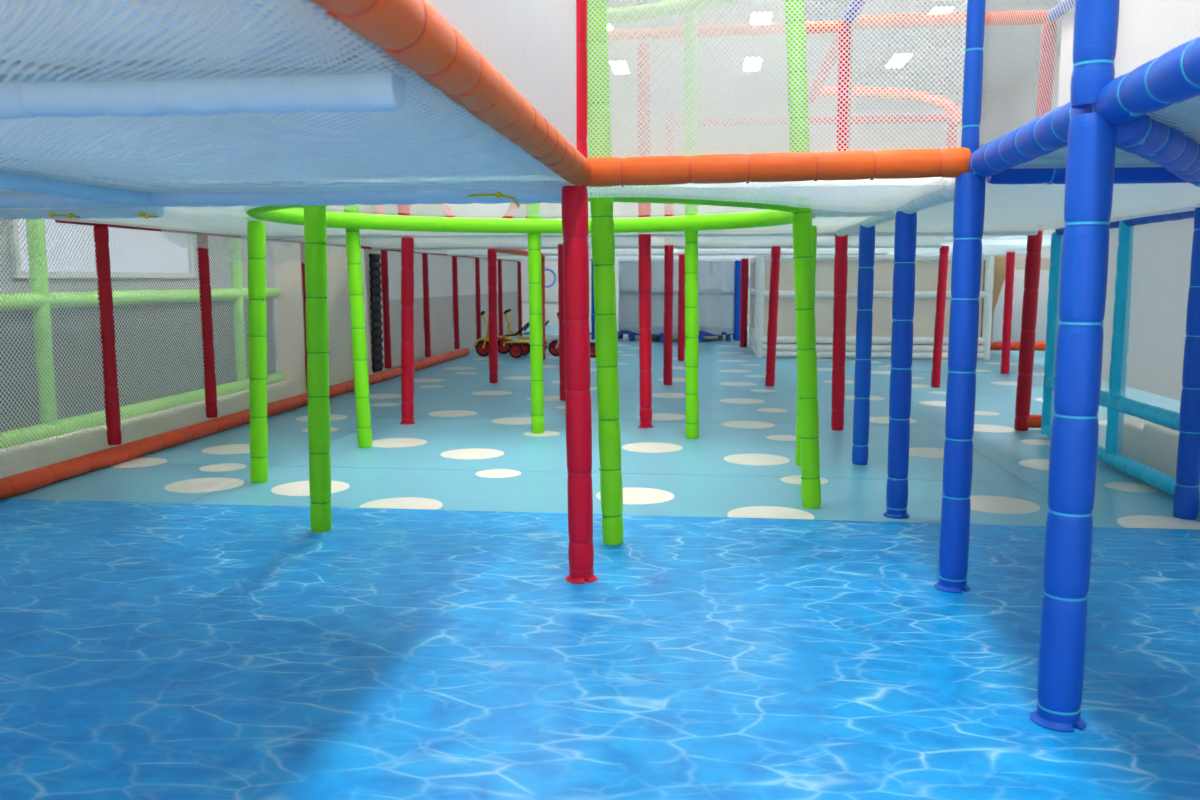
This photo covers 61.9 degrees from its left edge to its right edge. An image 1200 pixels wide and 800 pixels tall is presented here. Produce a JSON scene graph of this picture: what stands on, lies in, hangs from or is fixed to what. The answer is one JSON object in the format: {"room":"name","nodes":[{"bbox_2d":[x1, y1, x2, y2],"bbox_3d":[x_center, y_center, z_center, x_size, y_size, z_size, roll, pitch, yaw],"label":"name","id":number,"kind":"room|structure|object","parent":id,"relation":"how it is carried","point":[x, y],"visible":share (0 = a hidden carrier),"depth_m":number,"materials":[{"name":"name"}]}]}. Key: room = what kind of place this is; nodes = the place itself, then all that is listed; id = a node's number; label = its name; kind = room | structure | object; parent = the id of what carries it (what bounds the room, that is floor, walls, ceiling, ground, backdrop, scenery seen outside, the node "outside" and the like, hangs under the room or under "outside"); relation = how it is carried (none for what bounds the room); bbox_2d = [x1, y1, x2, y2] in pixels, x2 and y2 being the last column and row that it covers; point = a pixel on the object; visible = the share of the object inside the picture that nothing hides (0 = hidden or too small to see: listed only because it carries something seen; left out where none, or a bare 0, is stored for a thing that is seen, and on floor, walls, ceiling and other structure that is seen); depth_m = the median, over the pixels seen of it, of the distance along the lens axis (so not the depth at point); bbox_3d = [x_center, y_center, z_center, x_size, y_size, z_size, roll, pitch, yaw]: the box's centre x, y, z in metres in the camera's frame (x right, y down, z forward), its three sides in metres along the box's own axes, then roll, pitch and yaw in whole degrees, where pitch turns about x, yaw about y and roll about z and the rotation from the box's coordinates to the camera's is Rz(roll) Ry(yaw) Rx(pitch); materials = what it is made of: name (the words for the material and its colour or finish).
{"room":"indoor playground","nodes":[
{"label":"indoor playground","id":0,"kind":"room"},
{"bbox_2d":[0,177,464,413],"bbox_3d":[-3.969,-2.691,11.570,0.100,4.660,19.600,1,7,6],"label":"wall","id":1,"kind":"structure","parent":0,"point":[429,205],"depth_m":9.93,"materials":[{"name":"grey paint"}]},
{"bbox_2d":[8,218,194,277],"bbox_3d":[-4.231,-1.664,8.684,0.040,1.200,2.600,1,7,6],"label":"window","id":2,"kind":"structure","parent":1,"relation":"in","point":[12,220],"depth_m":8.68,"materials":[{"name":"glass"}]},
{"bbox_2d":[0,325,1199,529],"bbox_3d":[1.388,-0.270,10.717,10.800,0.061,20.718,1,7,6],"label":"floor","id":3,"kind":"structure","parent":0,"point":[755,444],"depth_m":5.80,"materials":[{"name":"blue plastic"}]},
{"bbox_2d":[0,179,283,448],"bbox_3d":[-3.458,-0.660,6.237,0.104,1.804,6.700,1,7,6],"label":"frame","id":4,"kind":"object","parent":3,"relation":"on","point":[36,220],"visible":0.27,"depth_m":6.82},
{"bbox_2d":[0,381,339,478],"bbox_3d":[-3.199,0.225,6.366,1.250,0.012,6.800,1,7,6],"label":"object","id":5,"kind":"object","parent":3,"relation":"on","point":[280,388],"visible":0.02,"depth_m":6.48,"materials":[{"name":"beige plastic"}]},
{"bbox_2d":[0,348,469,499],"bbox_3d":[-2.322,-0.023,8.062,0.100,0.098,10.200,1,7,6],"label":"rail","id":6,"kind":"object","parent":3,"relation":"on","point":[30,480],"visible":0.82,"depth_m":5.76,"materials":[{"name":"orange plastic"}]},
{"bbox_2d":[93,225,121,444],"bbox_3d":[-2.692,-0.348,5.470,0.074,1.196,0.099,-6,9,-39],"label":"post","id":7,"kind":"object","parent":6,"relation":"on","point":[101,233],"visible":1,"depth_m":5.44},
{"bbox_2d":[197,234,217,417],"bbox_3d":[-2.571,-0.479,6.544,0.075,1.196,0.098,-6,9,-41],"label":"post","id":8,"kind":"object","parent":6,"relation":"on","point":[210,389],"visible":0.98,"depth_m":6.52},
{"bbox_2d":[300,243,307,389],"bbox_3d":[-2.389,-0.678,8.172,0.074,1.196,0.098,-5,9,-37],"label":"post","id":9,"kind":"object","parent":6,"relation":"on","point":[303,264],"visible":0.33,"depth_m":8.13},
{"bbox_2d":[381,250,391,368],"bbox_3d":[-2.169,-0.917,10.135,0.074,1.196,0.099,-6,9,-38],"label":"post","id":10,"kind":"object","parent":6,"relation":"on","point":[384,254],"visible":0.98,"depth_m":10.11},
{"bbox_2d":[422,253,430,356],"bbox_3d":[-2.009,-1.092,11.566,0.074,1.196,0.098,-5,9,-37],"label":"post","id":11,"kind":"object","parent":6,"relation":"on","point":[426,313],"visible":1,"depth_m":11.54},
{"bbox_2d":[452,256,459,348],"bbox_3d":[-1.861,-1.253,12.888,0.073,1.196,0.098,-6,9,-38],"label":"post","id":12,"kind":"object","parent":6,"relation":"on","point":[454,258],"visible":0.99,"depth_m":12.86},
{"bbox_2d":[247,221,267,482],"bbox_3d":[-1.664,-0.226,4.862,0.122,1.271,0.086,1,7,6],"label":"post","id":13,"kind":"object","parent":3,"relation":"on","point":[256,235],"visible":1,"depth_m":4.83,"materials":[{"name":"green plastic"}]},
{"bbox_2d":[344,177,371,447],"bbox_3d":[-1.438,-1.011,5.805,0.161,2.601,0.087,1,7,6],"label":"post","id":14,"kind":"object","parent":3,"relation":"on","point":[353,244],"visible":0.54,"depth_m":5.85,"materials":[{"name":"green plastic"}]},
{"bbox_2d":[400,238,414,424],"bbox_3d":[-1.326,-0.468,6.845,0.124,1.271,0.110,-2,7,-19],"label":"post","id":15,"kind":"object","parent":3,"relation":"on","point":[407,244],"visible":1,"depth_m":6.81,"materials":[{"name":"red plastic"}]},
{"bbox_2d":[475,258,480,342],"bbox_3d":[-1.723,-1.361,14.127,0.074,1.280,0.098,-5,9,-37],"label":"post","id":16,"kind":"object","parent":3,"relation":"on","point":[477,262],"visible":0.78,"depth_m":14.09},
{"bbox_2d":[487,249,497,382],"bbox_3d":[-1.021,-0.795,9.525,0.086,1.269,0.086,1,7,6],"label":"post","id":17,"kind":"object","parent":3,"relation":"on","point":[491,254],"visible":1,"depth_m":9.49,"materials":[{"name":"red plastic"}]},
{"bbox_2d":[498,260,502,335],"bbox_3d":[-1.557,-1.542,15.606,0.075,1.280,0.100,-6,9,-40],"label":"post","id":18,"kind":"object","parent":3,"relation":"on","point":[500,303],"visible":0.83,"depth_m":15.58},
{"bbox_2d":[473,311,529,357],"bbox_3d":[-1.257,-0.849,12.770,0.741,0.593,0.498,1,7,9],"label":"tricycle","id":19,"kind":"object","parent":3,"relation":"on","point":[519,348],"visible":0.91,"depth_m":12.77,"materials":[{"name":"yellow metal"}]},
{"bbox_2d":[517,261,521,335],"bbox_3d":[-1.381,-1.734,17.185,0.074,1.280,0.097,-5,9,-38],"label":"post","id":20,"kind":"object","parent":3,"relation":"on","point":[519,291],"visible":0.94,"depth_m":17.16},
{"bbox_2d":[55,218,518,261],"bbox_3d":[-2.075,-1.646,11.080,0.029,0.029,12.200,1,7,6],"label":"rail","id":21,"kind":"object","parent":20,"relation":"on","point":[57,221],"visible":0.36,"depth_m":6.13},
{"bbox_2d":[0,219,353,477],"bbox_3d":[-2.621,-0.418,6.299,0.017,1.275,6.550,1,7,6],"label":"safety net","id":22,"kind":"object","parent":21,"relation":"attached to","point":[235,271],"visible":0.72,"depth_m":5.73,"materials":[{"name":"fabric"}]},
{"bbox_2d":[274,246,353,381],"bbox_3d":[-2.689,-0.812,9.543,0.840,1.300,0.010,1,7,6],"label":"screen","id":23,"kind":"object","parent":21,"relation":"attached to","point":[344,252],"visible":0.29,"depth_m":9.55,"materials":[{"name":"fabric"}]},
{"bbox_2d":[364,249,383,374],"bbox_3d":[-2.213,-0.849,9.845,0.043,1.260,0.500,1,7,6],"label":"screen","id":24,"kind":"object","parent":21,"relation":"attached to","point":[367,252],"depth_m":9.77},
{"bbox_2d":[387,251,424,369],"bbox_3d":[-2.110,-0.972,10.847,0.024,1.262,1.370,1,7,6],"label":"screen","id":25,"kind":"object","parent":21,"relation":"attached to","point":[394,257],"visible":0.56,"depth_m":10.65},
{"bbox_2d":[426,254,453,358],"bbox_3d":[-1.956,-1.139,12.218,0.024,1.262,1.250,1,7,6],"label":"screen","id":26,"kind":"object","parent":21,"relation":"attached to","point":[439,266],"visible":0.87,"depth_m":12.26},
{"bbox_2d":[456,256,475,349],"bbox_3d":[-1.812,-1.296,13.506,0.024,1.262,1.160,1,7,6],"label":"screen","id":27,"kind":"object","parent":21,"relation":"attached to","point":[466,282],"visible":0.85,"depth_m":13.57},
{"bbox_2d":[479,258,498,340],"bbox_3d":[-1.661,-1.461,14.857,0.024,1.262,1.420,1,7,6],"label":"screen","id":28,"kind":"object","parent":21,"relation":"attached to","point":[483,262],"visible":0.43,"depth_m":14.65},
{"bbox_2d":[502,260,517,337],"bbox_3d":[-1.490,-1.647,16.382,0.024,1.262,1.510,1,7,6],"label":"screen","id":29,"kind":"object","parent":21,"relation":"attached to","point":[509,268],"visible":0.8,"depth_m":16.48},
{"bbox_2d":[497,308,548,353],"bbox_3d":[-1.040,-0.908,13.255,0.741,0.593,0.498,0,7,-1],"label":"tricycle","id":30,"kind":"object","parent":3,"relation":"on","point":[503,347],"visible":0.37,"depth_m":13.25,"materials":[{"name":"yellow metal"}]},
{"bbox_2d":[527,203,543,433],"bbox_3d":[-0.417,-1.076,6.342,0.115,2.600,0.089,1,7,6],"label":"post","id":31,"kind":"object","parent":3,"relation":"on","point":[534,239],"visible":0.54,"depth_m":6.38,"materials":[{"name":"green plastic"}]},
{"bbox_2d":[541,256,545,359],"bbox_3d":[-0.716,-1.127,12.248,0.094,1.269,0.094,6,9,41],"label":"post","id":32,"kind":"object","parent":3,"relation":"on","point":[543,257],"visible":0.44,"depth_m":12.20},
{"bbox_2d":[558,243,565,400],"bbox_3d":[-0.292,-0.634,8.166,0.100,1.280,0.092,1,7,6],"label":"post","id":33,"kind":"object","parent":3,"relation":"on","point":[562,387],"visible":0.58,"depth_m":8.13,"materials":[{"name":"red plastic"}]},
{"bbox_2d":[546,312,595,357],"bbox_3d":[-0.324,-0.857,12.831,0.741,0.593,0.498,0,7,1],"label":"tricycle","id":34,"kind":"object","parent":3,"relation":"on","point":[553,348],"visible":0.52,"depth_m":12.82,"materials":[{"name":"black plastic"}]},
{"bbox_2d":[0,499,1199,799],"bbox_3d":[-0.246,0.712,2.420,5.600,0.001,3.750,1,7,6],"label":"floor","id":35,"kind":"structure","parent":3,"relation":"on","point":[149,650],"depth_m":2.64,"materials":[{"name":"plastic"}]},
{"bbox_2d":[304,205,331,531],"bbox_3d":[-1.095,-0.771,3.840,0.124,2.600,0.088,1,7,6],"label":"post","id":36,"kind":"object","parent":35,"relation":"on","point":[315,222],"visible":0.68,"depth_m":3.89,"materials":[{"name":"green plastic"}]},
{"bbox_2d":[607,0,737,23],"bbox_3d":[-0.314,-2.179,4.817,2.752,0.092,2.752,0,7,0],"label":"ring","id":37,"kind":"object","parent":36,"relation":"attached to","point":[682,0],"visible":0.06,"depth_m":5.92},
{"bbox_2d":[562,0,597,583],"bbox_3d":[-0.063,-0.741,3.181,0.110,2.700,0.111,-6,9,-38],"label":"post","id":38,"kind":"object","parent":35,"relation":"on","point":[574,197],"visible":0.91,"depth_m":3.22,"materials":[{"name":"red plastic"}]},
{"bbox_2d":[310,0,591,184],"bbox_3d":[-0.261,-0.519,1.446,0.094,0.103,3.520,1,7,6],"label":"rail","id":39,"kind":"object","parent":38,"relation":"attached to","point":[413,33],"visible":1,"depth_m":1.54,"materials":[{"name":"orange plastic"}]},
{"bbox_2d":[427,0,576,148],"bbox_3d":[-0.264,-1.199,1.404,0.005,1.300,3.400,1,7,6],"label":"wall","id":40,"kind":"structure","parent":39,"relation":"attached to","point":[531,43],"depth_m":2.39,"materials":[{"name":"paint"}]},
{"bbox_2d":[583,147,970,186],"bbox_3d":[0.538,-0.731,3.145,1.202,0.111,0.093,1,7,5],"label":"rail","id":41,"kind":"object","parent":38,"relation":"attached to","point":[953,162],"visible":0.98,"depth_m":3.11,"materials":[{"name":"orange plastic"}]},
{"bbox_2d":[588,0,966,157],"bbox_3d":[0.534,-1.405,3.052,1.155,1.310,0.022,1,7,6],"label":"safety net","id":42,"kind":"object","parent":41,"relation":"attached to","point":[588,0],"visible":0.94,"depth_m":3.10,"materials":[{"name":"fabric"}]},
{"bbox_2d":[587,0,623,544],"bbox_3d":[0.005,-0.748,3.648,0.169,2.602,0.086,1,7,6],"label":"post","id":43,"kind":"object","parent":35,"relation":"on","point":[602,222],"visible":0.78,"depth_m":3.67,"materials":[{"name":"green plastic"}]},
{"bbox_2d":[934,0,985,592],"bbox_3d":[1.145,-0.730,3.087,0.111,2.699,0.112,-5,9,-37],"label":"post","id":44,"kind":"object","parent":35,"relation":"on","point":[969,192],"visible":0.95,"depth_m":3.12,"materials":[{"name":"blue plastic"}]},
{"bbox_2d":[969,37,1199,177],"bbox_3d":[0.996,-0.533,1.374,0.098,0.118,3.461,1,7,6],"label":"rail","id":45,"kind":"object","parent":44,"relation":"attached to","point":[1170,78],"visible":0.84,"depth_m":2.00,"materials":[{"name":"blue plastic"}]},
{"bbox_2d":[984,0,1199,144],"bbox_3d":[1.001,-1.202,1.302,0.023,1.310,3.400,1,7,6],"label":"safety net","id":46,"kind":"object","parent":45,"relation":"attached to","point":[1067,1],"visible":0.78,"depth_m":2.51,"materials":[{"name":"fabric"}]},
{"bbox_2d":[1030,0,1119,731],"bbox_3d":[1.041,-0.611,2.110,0.116,2.699,0.117,-5,9,-37],"label":"post","id":47,"kind":"object","parent":35,"relation":"on","point":[1091,146],"visible":0.98,"depth_m":2.15,"materials":[{"name":"blue plastic"}]},
{"bbox_2d":[1115,113,1199,186],"bbox_3d":[1.473,-0.622,2.533,0.108,0.116,1.202,6,9,40],"label":"rail","id":48,"kind":"object","parent":47,"relation":"attached to","point":[1152,140],"visible":0.84,"depth_m":2.21,"materials":[{"name":"blue plastic"}]},
{"bbox_2d":[637,43,653,427],"bbox_3d":[0.304,-1.059,6.611,0.121,2.500,0.107,4,8,31],"label":"post","id":49,"kind":"object","parent":3,"relation":"on","point":[644,262],"visible":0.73,"depth_m":6.64,"materials":[{"name":"red plastic"}]},
{"bbox_2d":[240,224,1037,238],"bbox_3d":[0.146,-1.120,6.659,5.300,0.075,0.075,1,7,6],"label":"support rail","id":50,"kind":"object","parent":49,"relation":"attached to","point":[829,233],"visible":0.32,"depth_m":6.60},
{"bbox_2d":[161,352,1147,526],"bbox_3d":[1.558,-0.458,12.009,6.750,0.001,15.850,1,7,6],"label":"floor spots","id":51,"kind":"structure","parent":3,"relation":"on","point":[727,352],"depth_m":5.64,"materials":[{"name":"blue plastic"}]},
{"bbox_2d":[663,112,674,384],"bbox_3d":[0.639,-1.383,9.268,0.087,2.499,0.087,1,7,6],"label":"post","id":52,"kind":"object","parent":3,"relation":"on","point":[668,249],"visible":0.53,"depth_m":9.30,"materials":[{"name":"red plastic"}]},
{"bbox_2d":[676,115,946,126],"bbox_3d":[1.895,-2.542,9.107,2.500,0.073,0.073,1,7,6],"label":"rail","id":53,"kind":"object","parent":52,"relation":"attached to","point":[824,118],"visible":0.15,"depth_m":9.02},
{"bbox_2d":[618,259,734,342],"bbox_3d":[1.285,-1.652,16.469,1.993,1.290,1.983,1,7,6],"label":"enclosure","id":54,"kind":"object","parent":3,"relation":"on","point":[709,292],"visible":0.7,"depth_m":15.80,"materials":[{"name":"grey plastic"}]},
{"bbox_2d":[678,254,684,360],"bbox_3d":[0.984,-1.109,12.060,0.087,1.279,0.087,1,7,6],"label":"post","id":55,"kind":"object","parent":3,"relation":"on","point":[681,262],"visible":0.95,"depth_m":12.03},
{"bbox_2d":[684,13,698,438],"bbox_3d":[0.562,-1.052,6.144,0.123,2.600,0.087,1,7,6],"label":"post","id":56,"kind":"object","parent":3,"relation":"on","point":[691,237],"visible":0.57,"depth_m":6.18,"materials":[{"name":"green plastic"}]},
{"bbox_2d":[734,260,740,340],"bbox_3d":[2.207,-1.587,15.980,0.124,1.279,0.124,-2,7,-15],"label":"post","id":57,"kind":"object","parent":3,"relation":"on","point":[737,286],"visible":0.7,"depth_m":15.94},
{"bbox_2d":[740,258,748,346],"bbox_3d":[2.091,-1.406,14.494,0.113,1.279,0.113,1,7,6],"label":"post","id":58,"kind":"object","parent":3,"relation":"on","point":[744,261],"visible":1,"depth_m":14.45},
{"bbox_2d":[765,246,780,385],"bbox_3d":[1.599,-0.771,9.245,0.116,1.291,0.089,1,7,6],"label":"post","id":59,"kind":"object","parent":3,"relation":"on","point":[775,250],"visible":1,"depth_m":9.21,"materials":[{"name":"plastic"}]},
{"bbox_2d":[371,240,941,249],"bbox_3d":[0.445,-1.445,9.322,5.300,0.075,0.075,1,7,6],"label":"support rail","id":60,"kind":"object","parent":59,"relation":"on","point":[749,246],"visible":0.29,"depth_m":9.30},
{"bbox_2d":[784,0,820,508],"bbox_3d":[0.858,-0.822,4.253,0.230,2.603,0.088,1,7,6],"label":"post","id":61,"kind":"object","parent":3,"relation":"on","point":[807,379],"visible":0.81,"depth_m":4.28,"materials":[{"name":"green plastic"}]},
{"bbox_2d":[244,175,814,232],"bbox_3d":[-0.314,-0.934,4.969,2.751,0.092,2.751,-2,7,-16],"label":"ring","id":62,"kind":"object","parent":61,"relation":"attached to","point":[777,215],"visible":0.46,"depth_m":5.81,"materials":[{"name":"plastic"}]},
{"bbox_2d":[265,0,789,216],"bbox_3d":[-0.314,-1.604,4.887,2.560,1.240,2.560,1,7,6],"label":"cylinder","id":63,"kind":"object","parent":62,"relation":"on","point":[532,207],"visible":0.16,"depth_m":4.21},
{"bbox_2d":[811,198,895,216],"bbox_3d":[1.062,-0.825,4.281,0.410,0.083,0.083,1,7,6],"label":"support rail","id":64,"kind":"object","parent":62,"relation":"attached to","point":[814,212],"visible":0.37,"depth_m":4.26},
{"bbox_2d":[0,0,1199,261],"bbox_3d":[1.091,-1.366,8.418,6.938,0.152,17.840,1,7,6],"label":"deck","id":65,"kind":"object","parent":61,"relation":"on","point":[431,135],"visible":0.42,"depth_m":2.27,"materials":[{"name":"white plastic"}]},
{"bbox_2d":[0,164,147,206],"bbox_3d":[-1.806,-0.496,1.713,0.075,0.075,3.700,1,7,6],"label":"support rail","id":66,"kind":"object","parent":65,"relation":"attached to","point":[12,181],"visible":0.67,"depth_m":3.08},
{"bbox_2d":[0,206,163,218],"bbox_3d":[-2.339,-0.804,4.239,1.000,0.074,0.074,1,7,6],"label":"support rail","id":67,"kind":"object","parent":65,"relation":"attached to","point":[103,212],"visible":0.54,"depth_m":4.19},
{"bbox_2d":[0,62,404,118],"bbox_3d":[-1.708,-0.489,1.652,2.830,0.075,0.075,1,7,6],"label":"support rail","id":68,"kind":"object","parent":65,"relation":"attached to","point":[374,91],"visible":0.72,"depth_m":1.50,"materials":[{"name":"plastic"}]},
{"bbox_2d":[162,227,345,265],"bbox_3d":[-2.396,-1.089,7.332,0.039,0.215,3.000,1,7,6],"label":"net","id":69,"kind":"object","parent":65,"relation":"hanging from","point":[176,231],"visible":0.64,"depth_m":6.81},
{"bbox_2d":[0,182,571,208],"bbox_3d":[-1.499,-0.716,3.517,2.831,0.075,0.075,1,7,8],"label":"support rail","id":70,"kind":"object","parent":65,"relation":"attached to","point":[539,195],"visible":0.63,"depth_m":3.43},
{"bbox_2d":[440,203,517,218],"bbox_3d":[-1.029,-1.764,8.516,0.708,0.708,0.070,1,7,6],"label":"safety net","id":71,"kind":"object","parent":65,"relation":"on","point":[480,206],"visible":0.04,"depth_m":8.53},
{"bbox_2d":[447,249,887,255],"bbox_3d":[0.752,-1.779,12.065,5.300,0.075,0.075,1,7,6],"label":"support rail","id":72,"kind":"object","parent":65,"relation":"attached to","point":[548,253],"visible":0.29,"depth_m":12.01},
{"bbox_2d":[986,153,1188,184],"bbox_3d":[1.813,-0.716,3.075,1.190,0.096,0.096,1,7,6],"label":"rail","id":73,"kind":"object","parent":65,"relation":"attached to","point":[1139,174],"visible":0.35,"depth_m":3.08,"materials":[{"name":"blue plastic"}]},
{"bbox_2d":[795,226,816,465],"bbox_3d":[1.093,-0.280,5.307,0.086,1.269,0.086,1,7,6],"label":"post","id":74,"kind":"object","parent":3,"relation":"on","point":[814,228],"visible":0.19,"depth_m":5.33,"materials":[{"name":"plastic"}]},
{"bbox_2d":[831,21,852,430],"bbox_3d":[1.564,-1.092,6.473,0.104,2.600,0.088,1,7,6],"label":"post","id":75,"kind":"object","parent":3,"relation":"on","point":[841,242],"visible":0.62,"depth_m":6.50,"materials":[{"name":"plastic"}]},
{"bbox_2d":[608,21,843,40],"bbox_3d":[0.119,-2.368,6.489,2.891,0.101,0.073,1,7,6],"label":"rail","id":76,"kind":"object","parent":75,"relation":"attached to","point":[823,22],"visible":0.08,"depth_m":6.37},
{"bbox_2d":[249,33,838,215],"bbox_3d":[-0.493,-1.820,6.705,4.100,1.150,0.001,1,7,6],"label":"safety net","id":77,"kind":"object","parent":76,"relation":"hanging from","point":[634,205],"visible":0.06,"depth_m":6.56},
{"bbox_2d":[808,33,838,102],"bbox_3d":[1.736,-2.547,7.665,0.088,0.087,2.680,1,7,7],"label":"rail","id":78,"kind":"object","parent":75,"relation":"attached to","point":[830,51],"visible":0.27,"depth_m":7.50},
{"bbox_2d":[817,87,961,124],"bbox_3d":[2.503,-2.567,8.752,1.342,0.428,0.219,4,8,30],"label":"rail","id":79,"kind":"object","parent":78,"relation":"attached to","point":[866,88],"visible":0.26,"depth_m":8.68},
{"bbox_2d":[844,0,866,23],"bbox_3d":[1.391,-2.202,4.674,0.088,0.088,3.260,1,7,6],"label":"rail","id":80,"kind":"object","parent":75,"relation":"attached to","point":[853,2],"visible":0.52,"depth_m":6.01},
{"bbox_2d":[847,0,989,150],"bbox_3d":[1.384,-1.575,4.691,0.001,1.150,3.300,1,7,6],"label":"safety net","id":81,"kind":"object","parent":80,"relation":"hanging from","point":[874,8],"visible":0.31,"depth_m":4.31,"materials":[{"name":"fabric"}]},
{"bbox_2d":[851,10,1051,29],"bbox_3d":[2.180,-2.374,6.247,1.220,0.086,0.086,1,7,6],"label":"rail","id":82,"kind":"object","parent":75,"relation":"attached to","point":[993,12],"visible":0.28,"depth_m":6.20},
{"bbox_2d":[1047,0,1074,20],"bbox_3d":[2.598,-2.160,4.493,0.075,0.075,3.360,1,7,6],"label":"rail","id":83,"kind":"object","parent":82,"relation":"attached to","point":[1064,0],"visible":0.45,"depth_m":5.95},
{"bbox_2d":[1058,0,1199,106],"bbox_3d":[2.650,-1.579,4.731,0.013,1.150,2.900,1,7,6],"label":"screen","id":84,"kind":"object","parent":83,"relation":"attached to","point":[1194,1],"visible":0.11,"depth_m":4.92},
{"bbox_2d":[852,224,874,464],"bbox_3d":[1.408,-0.289,5.341,0.088,1.279,0.088,1,7,6],"label":"post","id":85,"kind":"object","parent":3,"relation":"on","point":[862,378],"visible":0.99,"depth_m":5.31,"materials":[{"name":"blue plastic"}]},
{"bbox_2d":[835,216,894,235],"bbox_3d":[1.411,-0.953,5.331,0.083,0.079,2.140,1,7,7],"label":"support rail","id":86,"kind":"object","parent":85,"relation":"on","point":[872,221],"visible":0.51,"depth_m":5.23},
{"bbox_2d":[749,253,993,359],"bbox_3d":[3.488,-1.286,13.440,2.855,1.299,2.304,1,7,6],"label":"wall","id":87,"kind":"structure","parent":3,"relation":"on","point":[926,266],"depth_m":12.40,"materials":[{"name":"paint"}]},
{"bbox_2d":[883,211,916,518],"bbox_3d":[1.256,-0.140,4.160,0.109,1.269,0.109,-5,9,-37],"label":"post","id":88,"kind":"object","parent":3,"relation":"on","point":[903,296],"visible":0.99,"depth_m":4.13,"materials":[{"name":"blue plastic"}]},
{"bbox_2d":[892,178,954,213],"bbox_3d":[1.215,-0.753,3.695,0.089,0.087,1.100,1,7,6],"label":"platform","id":89,"kind":"object","parent":88,"relation":"on","point":[945,194],"visible":0.56,"depth_m":3.52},
{"bbox_2d":[931,246,948,387],"bbox_3d":[3.107,-0.758,9.139,0.113,1.291,0.087,1,7,6],"label":"post","id":90,"kind":"object","parent":3,"relation":"on","point":[944,250],"visible":1,"depth_m":9.11,"materials":[{"name":"plastic"}]},
{"bbox_2d":[980,256,1005,336],"bbox_3d":[5.246,-1.290,13.507,0.530,1.290,0.120,1,7,6],"label":"panel","id":91,"kind":"object","parent":3,"relation":"on","point":[999,261],"visible":0.14,"depth_m":13.40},
{"bbox_2d":[1001,250,1014,373],"bbox_3d":[4.266,-0.919,10.459,0.089,1.289,0.089,1,7,6],"label":"post","id":92,"kind":"object","parent":3,"relation":"on","point":[1010,256],"visible":0.94,"depth_m":10.43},
{"bbox_2d":[978,342,1045,350],"bbox_3d":[5.811,-0.713,13.275,1.781,0.124,0.124,1,7,5],"label":"rail","id":93,"kind":"object","parent":3,"relation":"on","point":[1040,346],"visible":0.13,"depth_m":13.25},
{"bbox_2d":[991,258,1049,341],"bbox_3d":[6.124,-1.501,15.197,2.200,1.300,0.100,1,7,6],"label":"partition panel","id":94,"kind":"object","parent":3,"relation":"on","point":[1019,262],"visible":0.02,"depth_m":15.10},
{"bbox_2d":[993,270,1048,341],"bbox_3d":[6.461,-1.351,14.620,1.414,1.100,0.001,0,7,-2],"label":"safety net","id":95,"kind":"object","parent":3,"relation":"on","point":[1017,271],"visible":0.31,"depth_m":14.62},
{"bbox_2d":[1014,21,1056,430],"bbox_3d":[2.809,-1.090,6.455,0.130,2.600,0.094,5,9,37],"label":"post","id":96,"kind":"object","parent":3,"relation":"on","point":[1034,242],"visible":0.66,"depth_m":6.49,"materials":[{"name":"plastic"}]},
{"bbox_2d":[1041,204,1199,508],"bbox_3d":[2.470,-0.043,3.044,0.083,1.332,6.562,1,7,6],"label":"frame","id":97,"kind":"object","parent":3,"relation":"on","point":[1148,279],"visible":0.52,"depth_m":4.99,"materials":[{"name":"teal plastic"}]},
{"bbox_2d":[1121,417,1151,461],"bbox_3d":[3.060,0.229,5.513,0.340,0.210,0.500,1,7,6],"label":"foam block","id":98,"kind":"object","parent":3,"relation":"on","point":[1133,419],"visible":0.05,"depth_m":5.43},
{"bbox_2d":[1141,423,1178,477],"bbox_3d":[2.983,0.272,5.000,0.340,0.250,0.480,1,7,6],"label":"foam block","id":99,"kind":"object","parent":3,"relation":"on","point":[1160,429],"visible":0.16,"depth_m":5.02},
{"bbox_2d":[1173,203,1199,519],"bbox_3d":[2.460,-0.151,4.125,0.094,1.299,0.094,1,7,6],"label":"post","id":100,"kind":"object","parent":3,"relation":"on","point":[1187,490],"visible":0.98,"depth_m":4.12,"materials":[{"name":"blue plastic"}]},
{"bbox_2d":[465,94,1000,326],"bbox_3d":[3.171,-3.783,20.520,12.300,4.660,0.100,1,7,6],"label":"wall","id":101,"kind":"structure","parent":0,"point":[551,308],"depth_m":20.30,"materials":[{"name":"paint"}]},
{"bbox_2d":[517,259,528,301],"bbox_3d":[-1.622,-2.522,21.116,0.240,0.880,0.067,1,7,6],"label":"wall sign","id":102,"kind":"object","parent":101,"relation":"attached to","point":[524,264],"depth_m":21.11,"materials":[{"name":"paint"}]},
{"bbox_2d":[545,258,558,301],"bbox_3d":[-1.007,-2.524,21.047,0.279,0.898,0.067,1,7,6],"label":"wall sign","id":103,"kind":"object","parent":101,"relation":"attached to","point":[551,282],"depth_m":21.04,"materials":[{"name":"paint"}]},
{"bbox_2d":[607,0,1074,100],"bbox_3d":[1.839,-4.640,7.894,12.200,0.100,25.100,1,7,6],"label":"ceiling","id":104,"kind":"structure","parent":0,"point":[896,1],"depth_m":15.80,"materials":[{"name":"paint"}]},
{"bbox_2d":[884,50,913,66],"bbox_3d":[4.904,-5.590,16.406,0.300,0.075,1.000,1,7,6],"label":"ceiling light","id":105,"kind":"object","parent":104,"relation":"attached to","point":[899,56],"visible":0.27,"depth_m":16.18,"materials":[{"name":"paint"}]},
{"bbox_2d":[888,55,911,66],"bbox_3d":[4.904,-5.562,16.409,0.250,0.017,0.920,1,7,6],"label":"diffuser","id":106,"kind":"object","parent":105,"relation":"attached to","point":[899,56],"depth_m":16.26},
{"bbox_2d":[994,56,1197,352],"bbox_3d":[7.218,-2.930,13.532,0.100,4.660,13.000,1,7,6],"label":"wall","id":107,"kind":"structure","parent":0,"point":[1044,254],"depth_m":18.11,"materials":[{"name":"paint"}]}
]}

